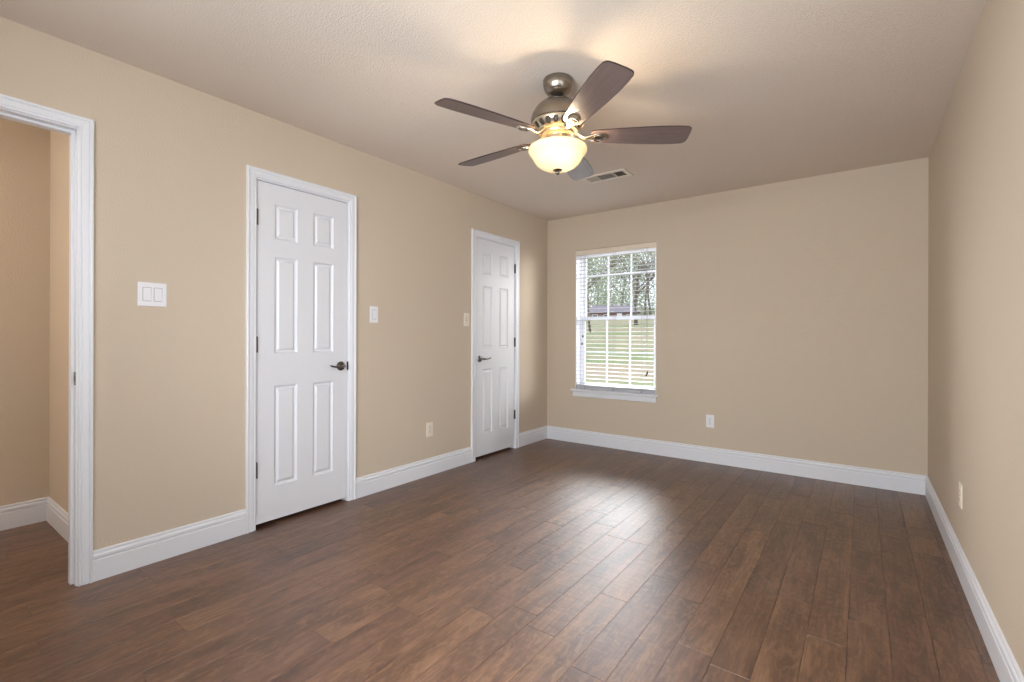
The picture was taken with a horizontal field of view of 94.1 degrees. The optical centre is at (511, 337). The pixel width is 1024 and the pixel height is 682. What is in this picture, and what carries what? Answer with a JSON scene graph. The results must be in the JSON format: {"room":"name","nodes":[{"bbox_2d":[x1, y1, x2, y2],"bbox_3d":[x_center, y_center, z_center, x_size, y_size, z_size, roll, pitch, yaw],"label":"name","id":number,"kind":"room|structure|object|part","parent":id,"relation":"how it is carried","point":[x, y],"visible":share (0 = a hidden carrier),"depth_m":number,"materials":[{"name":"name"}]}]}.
{"room":"empty bedroom","nodes":[
{"label":"empty bedroom","id":0,"kind":"room"},
{"bbox_2d":[0,118,49,505],"bbox_3d":[-3.833,-0.104,1.693,0.120,2.440,3.386,0,0,36],"label":"wall","id":1,"kind":"structure","parent":0,"point":[24,148],"depth_m":2.84,"materials":[{"name":"beige paint"}]},
{"bbox_2d":[0,497,47,530],"bbox_3d":[-3.779,1.046,1.657,0.014,0.140,3.156,0,0,36],"label":"baseboard","id":2,"kind":"structure","parent":1,"relation":"attached to","point":[19,514],"depth_m":2.83,"materials":[{"name":"white paint"}]},
{"bbox_2d":[49,131,68,512],"bbox_3d":[-2.387,-0.100,2.663,1.061,2.440,0.110,0,0,36],"label":"wall","id":3,"kind":"structure","parent":0,"point":[59,142],"depth_m":2.79,"materials":[{"name":"beige paint"}]},
{"bbox_2d":[46,497,67,541],"bbox_3d":[-2.427,1.050,2.613,1.061,0.140,0.014,0,0,36],"label":"baseboard","id":4,"kind":"structure","parent":3,"relation":"attached to","point":[56,516],"depth_m":2.75,"materials":[{"name":"white paint"}]},
{"bbox_2d":[0,16,547,549],"bbox_3d":[-1.154,-0.096,3.346,0.116,2.440,5.093,0,0,36],"label":"wall","id":5,"kind":"structure","parent":0,"point":[171,158],"depth_m":2.59,"materials":[{"name":"beige paint"}]},
{"bbox_2d":[0,108,77,585],"bbox_3d":[-2.242,0.081,1.867,0.118,2.079,0.817,0,0,36],"label":"trim","id":6,"kind":"structure","parent":5,"relation":"attached to","point":[7,114],"depth_m":2.16,"materials":[{"name":"white paint"}]},
{"bbox_2d":[0,94,93,586],"bbox_3d":[-2.188,0.062,1.827,0.019,2.118,0.894,0,0,36],"label":"trim","id":7,"kind":"structure","parent":5,"relation":"attached to","point":[85,126],"depth_m":2.16,"materials":[{"name":"white paint"}]},
{"bbox_2d":[138,282,166,306],"bbox_3d":[-1.791,-0.215,2.373,0.010,0.118,0.120,0,0,36],"label":"light switch","id":8,"kind":"object","parent":5,"relation":"attached to","point":[149,294],"visible":1,"depth_m":2.37,"materials":[{"name":"white plastic"}]},
{"bbox_2d":[93,509,246,581],"bbox_3d":[-1.728,1.052,2.460,0.014,0.140,0.677,0,0,36],"label":"baseboard","id":9,"kind":"structure","parent":5,"relation":"attached to","point":[109,561],"depth_m":2.41,"materials":[{"name":"white paint"}]},
{"bbox_2d":[245,165,356,533],"bbox_3d":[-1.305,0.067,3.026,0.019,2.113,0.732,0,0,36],"label":"trim","id":10,"kind":"structure","parent":5,"relation":"attached to","point":[252,173],"depth_m":2.77,"materials":[{"name":"white paint"}]},
{"bbox_2d":[256,180,347,524],"bbox_3d":[-1.307,0.087,3.025,0.096,2.021,0.626,0,0,36],"label":"door","id":11,"kind":"structure","parent":5,"relation":"in","point":[302,363],"depth_m":3.01,"materials":[{"name":"white paint"}]},
{"bbox_3d":[-1.159,0.192,3.175,0.036,0.023,0.120,0,0,36],"label":"lever","id":12,"kind":"part","parent":11,"relation":"part of","materials":[{"name":"grey metal"}]},
{"bbox_2d":[370,306,377,322],"bbox_3d":[-0.999,-0.168,3.450,0.010,0.118,0.070,0,0,36],"label":"light switch","id":13,"kind":"object","parent":5,"relation":"attached to","point":[373,309],"visible":1,"depth_m":3.44,"materials":[{"name":"white plastic"}]},
{"bbox_2d":[356,447,471,498],"bbox_3d":[-0.731,1.055,3.816,0.014,0.140,1.224,0,0,36],"label":"baseboard","id":14,"kind":"structure","parent":5,"relation":"attached to","point":[369,484],"depth_m":3.72,"materials":[{"name":"white paint"}]},
{"bbox_2d":[426,422,432,436],"bbox_3d":[-0.674,0.750,3.897,0.008,0.115,0.070,0,0,36],"label":"wall outlet","id":15,"kind":"object","parent":5,"relation":"attached to","point":[429,426],"visible":1,"depth_m":3.89,"materials":[{"name":"beige plastic"}]},
{"bbox_2d":[464,313,468,325],"bbox_3d":[-0.401,-0.162,4.255,0.021,0.116,0.072,0,0,36],"label":"light switch","id":16,"kind":"object","parent":5,"relation":"attached to","point":[466,315],"visible":1,"depth_m":4.25,"materials":[{"name":"beige plastic"}]},
{"bbox_2d":[475,237,515,457],"bbox_3d":[-0.145,0.091,4.605,0.096,2.021,0.628,0,0,36],"label":"door","id":17,"kind":"structure","parent":5,"relation":"in","point":[495,262],"depth_m":4.61,"materials":[{"name":"white paint"}]},
{"bbox_2d":[471,229,519,461],"bbox_3d":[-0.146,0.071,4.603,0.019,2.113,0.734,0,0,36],"label":"trim","id":18,"kind":"structure","parent":5,"relation":"attached to","point":[474,232],"depth_m":4.37,"materials":[{"name":"white paint"}]},
{"bbox_2d":[519,426,546,446],"bbox_3d":[0.232,1.058,5.125,0.014,0.140,0.559,0,0,36],"label":"baseboard","id":19,"kind":"structure","parent":5,"relation":"attached to","point":[538,434],"depth_m":5.10,"materials":[{"name":"white paint"}]},
{"bbox_2d":[0,0,985,220],"bbox_3d":[-0.901,-1.375,1.906,4.584,0.120,7.198,0,0,36],"label":"ceiling","id":20,"kind":"structure","parent":0,"point":[768,91],"depth_m":2.35,"materials":[{"name":"paint"}]},
{"bbox_2d":[434,60,691,179],"bbox_3d":[0.194,-1.070,2.456,1.267,0.484,1.324,0,0,36],"label":"ceiling fan","id":21,"kind":"object","parent":20,"relation":"hanging from","point":[557,119],"visible":1,"depth_m":2.33,"materials":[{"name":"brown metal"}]},
{"bbox_3d":[-0.111,-1.025,2.197,0.496,0.006,0.145,0,12,-34],"label":"blade","id":22,"kind":"part","parent":21,"relation":"part of","materials":[{"name":"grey wood"}]},
{"bbox_3d":[-0.092,-1.025,2.682,0.496,0.006,0.145,0,12,38],"label":"blade","id":23,"kind":"part","parent":21,"relation":"part of","materials":[{"name":"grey wood"}]},
{"bbox_3d":[0.100,-1.030,2.336,0.180,0.048,0.066,0,12,-34],"label":"blade arm","id":24,"kind":"part","parent":21,"relation":"part of","materials":[{"name":"silver metal"}]},
{"bbox_3d":[0.232,-0.910,2.426,0.298,0.115,0.298,0,0,36],"label":"lamp shade","id":25,"kind":"part","parent":21,"relation":"part of","materials":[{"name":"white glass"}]},
{"bbox_3d":[0.277,-1.029,2.272,0.066,0.048,0.180,13,-3,-15],"label":"blade arm","id":26,"kind":"part","parent":21,"relation":"part of","materials":[{"name":"silver metal"}]},
{"bbox_3d":[0.376,-1.023,2.813,0.145,0.006,0.496,-13,-4,20],"label":"blade","id":27,"kind":"part","parent":21,"relation":"part of","materials":[{"name":"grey wood"}]},
{"bbox_3d":[0.392,-1.029,2.421,0.180,0.048,0.066,0,-12,2],"label":"blade arm","id":28,"kind":"part","parent":21,"relation":"part of","materials":[{"name":"silver metal"}]},
{"bbox_3d":[0.344,-1.023,2.028,0.145,0.006,0.496,13,-3,-15],"label":"blade","id":29,"kind":"part","parent":21,"relation":"part of","materials":[{"name":"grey wood"}]},
{"bbox_3d":[0.645,-1.022,2.409,0.496,0.006,0.145,0,-12,2],"label":"blade","id":30,"kind":"part","parent":21,"relation":"part of","materials":[{"name":"brown wood"}]},
{"bbox_2d":[582,168,632,183],"bbox_3d":[0.767,-1.306,3.864,0.380,0.008,0.180,0,0,36],"label":"ceiling vent","id":31,"kind":"object","parent":20,"relation":"in","point":[620,173],"visible":0.98,"depth_m":3.85,"materials":[{"name":"metal"}]},
{"bbox_2d":[0,438,999,681],"bbox_3d":[-0.884,1.185,1.875,4.825,0.120,7.178,0,0,36],"label":"floor","id":32,"kind":"structure","parent":0,"point":[546,560],"depth_m":2.12,"materials":[{"name":"brown wood"}]},
{"bbox_2d":[547,157,928,475],"bbox_3d":[1.442,-0.038,4.684,4.313,2.940,0.160,0,0,36],"label":"wall","id":33,"kind":"structure","parent":0,"point":[792,314],"depth_m":3.98,"materials":[{"name":"beige paint"}]},
{"bbox_2d":[570,247,658,402],"bbox_3d":[1.072,-0.152,4.936,0.956,1.565,0.194,0,0,36],"label":"window","id":34,"kind":"structure","parent":33,"relation":"in","point":[580,329],"depth_m":5.05,"materials":[{"name":"white plastic"}]},
{"bbox_2d":[576,242,655,393],"bbox_3d":[1.057,-0.191,4.899,0.874,1.484,0.077,0,0,36],"label":"window blind","id":35,"kind":"object","parent":34,"relation":"attached to","point":[650,244],"visible":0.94,"depth_m":4.85,"materials":[{"name":"white plastic"}]},
{"bbox_3d":[1.054,-0.174,4.912,0.012,1.441,0.060,0,0,36],"label":"ladder cord","id":36,"kind":"part","parent":35,"relation":"part of","materials":[{"name":"white fabric"}]},
{"bbox_3d":[1.062,0.542,4.908,0.868,0.020,0.050,0,0,36],"label":"rail","id":37,"kind":"part","parent":35,"relation":"part of","materials":[{"name":"white plastic"}]},
{"bbox_3d":[1.296,-0.173,4.734,0.012,1.441,0.060,0,0,36],"label":"ladder cord","id":38,"kind":"part","parent":35,"relation":"part of","materials":[{"name":"white fabric"}]},
{"bbox_3d":[1.319,-0.266,4.672,0.002,1.235,0.002,0,0,36],"label":"pull cord","id":39,"kind":"part","parent":35,"relation":"part of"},
{"bbox_3d":[1.328,-0.277,4.663,0.002,1.212,0.002,0,0,36],"label":"pull cord","id":40,"kind":"part","parent":35,"relation":"part of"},
{"bbox_3d":[1.109,0.153,4.970,0.832,0.751,0.024,0,0,36],"label":"sash","id":41,"kind":"part","parent":34,"relation":"part of","materials":[{"name":"white plastic"}]},
{"bbox_3d":[1.127,-0.548,4.993,0.832,0.724,0.024,0,0,36],"label":"sash","id":42,"kind":"part","parent":34,"relation":"part of","materials":[{"name":"white plastic"}]},
{"bbox_2d":[706,415,713,427],"bbox_3d":[1.795,0.758,4.318,0.070,0.115,0.008,0,0,36],"label":"wall outlet","id":43,"kind":"object","parent":33,"relation":"attached to","point":[709,418],"visible":1,"depth_m":4.31,"materials":[{"name":"white plastic"}]},
{"bbox_2d":[547,426,925,494],"bbox_3d":[1.692,1.063,4.390,3.237,0.140,0.014,0,0,36],"label":"baseboard","id":44,"kind":"structure","parent":33,"relation":"attached to","point":[862,476],"depth_m":4.09,"materials":[{"name":"white paint"}]},
{"bbox_2d":[928,0,1023,675],"bbox_3d":[1.552,-0.038,1.328,0.160,2.940,5.128,0,0,36],"label":"wall","id":45,"kind":"structure","parent":0,"point":[976,215],"depth_m":1.86,"materials":[{"name":"beige paint"}]},
{"bbox_2d":[959,481,962,508],"bbox_3d":[2.139,0.751,2.273,0.008,0.115,0.070,0,0,36],"label":"wall outlet","id":46,"kind":"object","parent":45,"relation":"attached to","point":[960,484],"visible":1,"depth_m":2.26,"materials":[{"name":"beige plastic"}]},
{"bbox_2d":[925,476,1023,681],"bbox_3d":[1.524,1.062,1.442,0.014,0.140,4.963,0,0,36],"label":"baseboard","id":47,"kind":"structure","parent":45,"relation":"attached to","point":[1007,669],"depth_m":1.89,"materials":[{"name":"white paint"}]},
{"label":"outside","id":48,"kind":"structure","parent":0,"visible":0},
{"bbox_2d":[586,308,654,385],"bbox_3d":[10.429,-3.411,75.776,147.000,9.819,125.000,0,0,36],"label":"lawn","id":49,"kind":"structure","parent":48,"point":[618,333],"depth_m":18.39,"materials":[{"name":"green plant"}]},
{"bbox_2d":[587,258,618,307],"bbox_3d":[15.127,-12.373,103.387,15.028,18.192,19.298,0,0,36],"label":"tree","id":50,"kind":"object","parent":49,"relation":"on","point":[591,259],"visible":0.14,"depth_m":102.36,"materials":[{"name":"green plant"}]},
{"bbox_2d":[587,257,624,305],"bbox_3d":[23.869,-17.605,128.009,18.847,22.269,21.170,0,0,36],"label":"tree","id":51,"kind":"object","parent":49,"relation":"on","point":[612,257],"visible":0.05,"depth_m":126.20,"materials":[{"name":"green plant"}]},
{"bbox_2d":[589,305,639,316],"bbox_3d":[18.978,-4.255,90.322,10.200,3.750,6.600,0,0,12],"label":"house","id":52,"kind":"structure","parent":49,"relation":"on","point":[603,312],"depth_m":88.11,"materials":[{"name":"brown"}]},
{"bbox_2d":[587,253,652,332],"bbox_3d":[4.813,-5.254,30.224,10.762,9.976,8.167,0,0,-13],"label":"tree","id":53,"kind":"object","parent":49,"relation":"on","point":[588,314],"visible":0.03,"depth_m":28.98,"materials":[{"name":"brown plant"}]},
{"bbox_2d":[591,255,649,309],"bbox_3d":[25.508,-14.946,115.082,14.468,19.210,14.198,0,0,36],"label":"tree","id":54,"kind":"object","parent":49,"relation":"on","point":[603,266],"visible":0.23,"depth_m":113.57,"materials":[{"name":"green plant"}]},
{"bbox_2d":[603,253,654,324],"bbox_3d":[9.276,-4.699,36.115,7.099,7.666,5.436,0,0,12],"label":"tree","id":55,"kind":"object","parent":49,"relation":"on","point":[643,262],"visible":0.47,"depth_m":35.56,"materials":[{"name":"grey plant"}]},
{"bbox_2d":[616,252,654,315],"bbox_3d":[28.751,-12.544,100.546,14.855,17.219,12.727,0,0,36],"label":"tree","id":56,"kind":"object","parent":49,"relation":"on","point":[645,254],"visible":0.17,"depth_m":100.74,"materials":[{"name":"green plant"}]},
{"bbox_2d":[632,252,654,315],"bbox_3d":[11.958,-7.283,46.809,8.784,11.024,10.353,0,0,36],"label":"tree","id":57,"kind":"object","parent":49,"relation":"on","point":[648,297],"visible":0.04,"depth_m":47.13,"materials":[{"name":"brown plant"}]}
]}

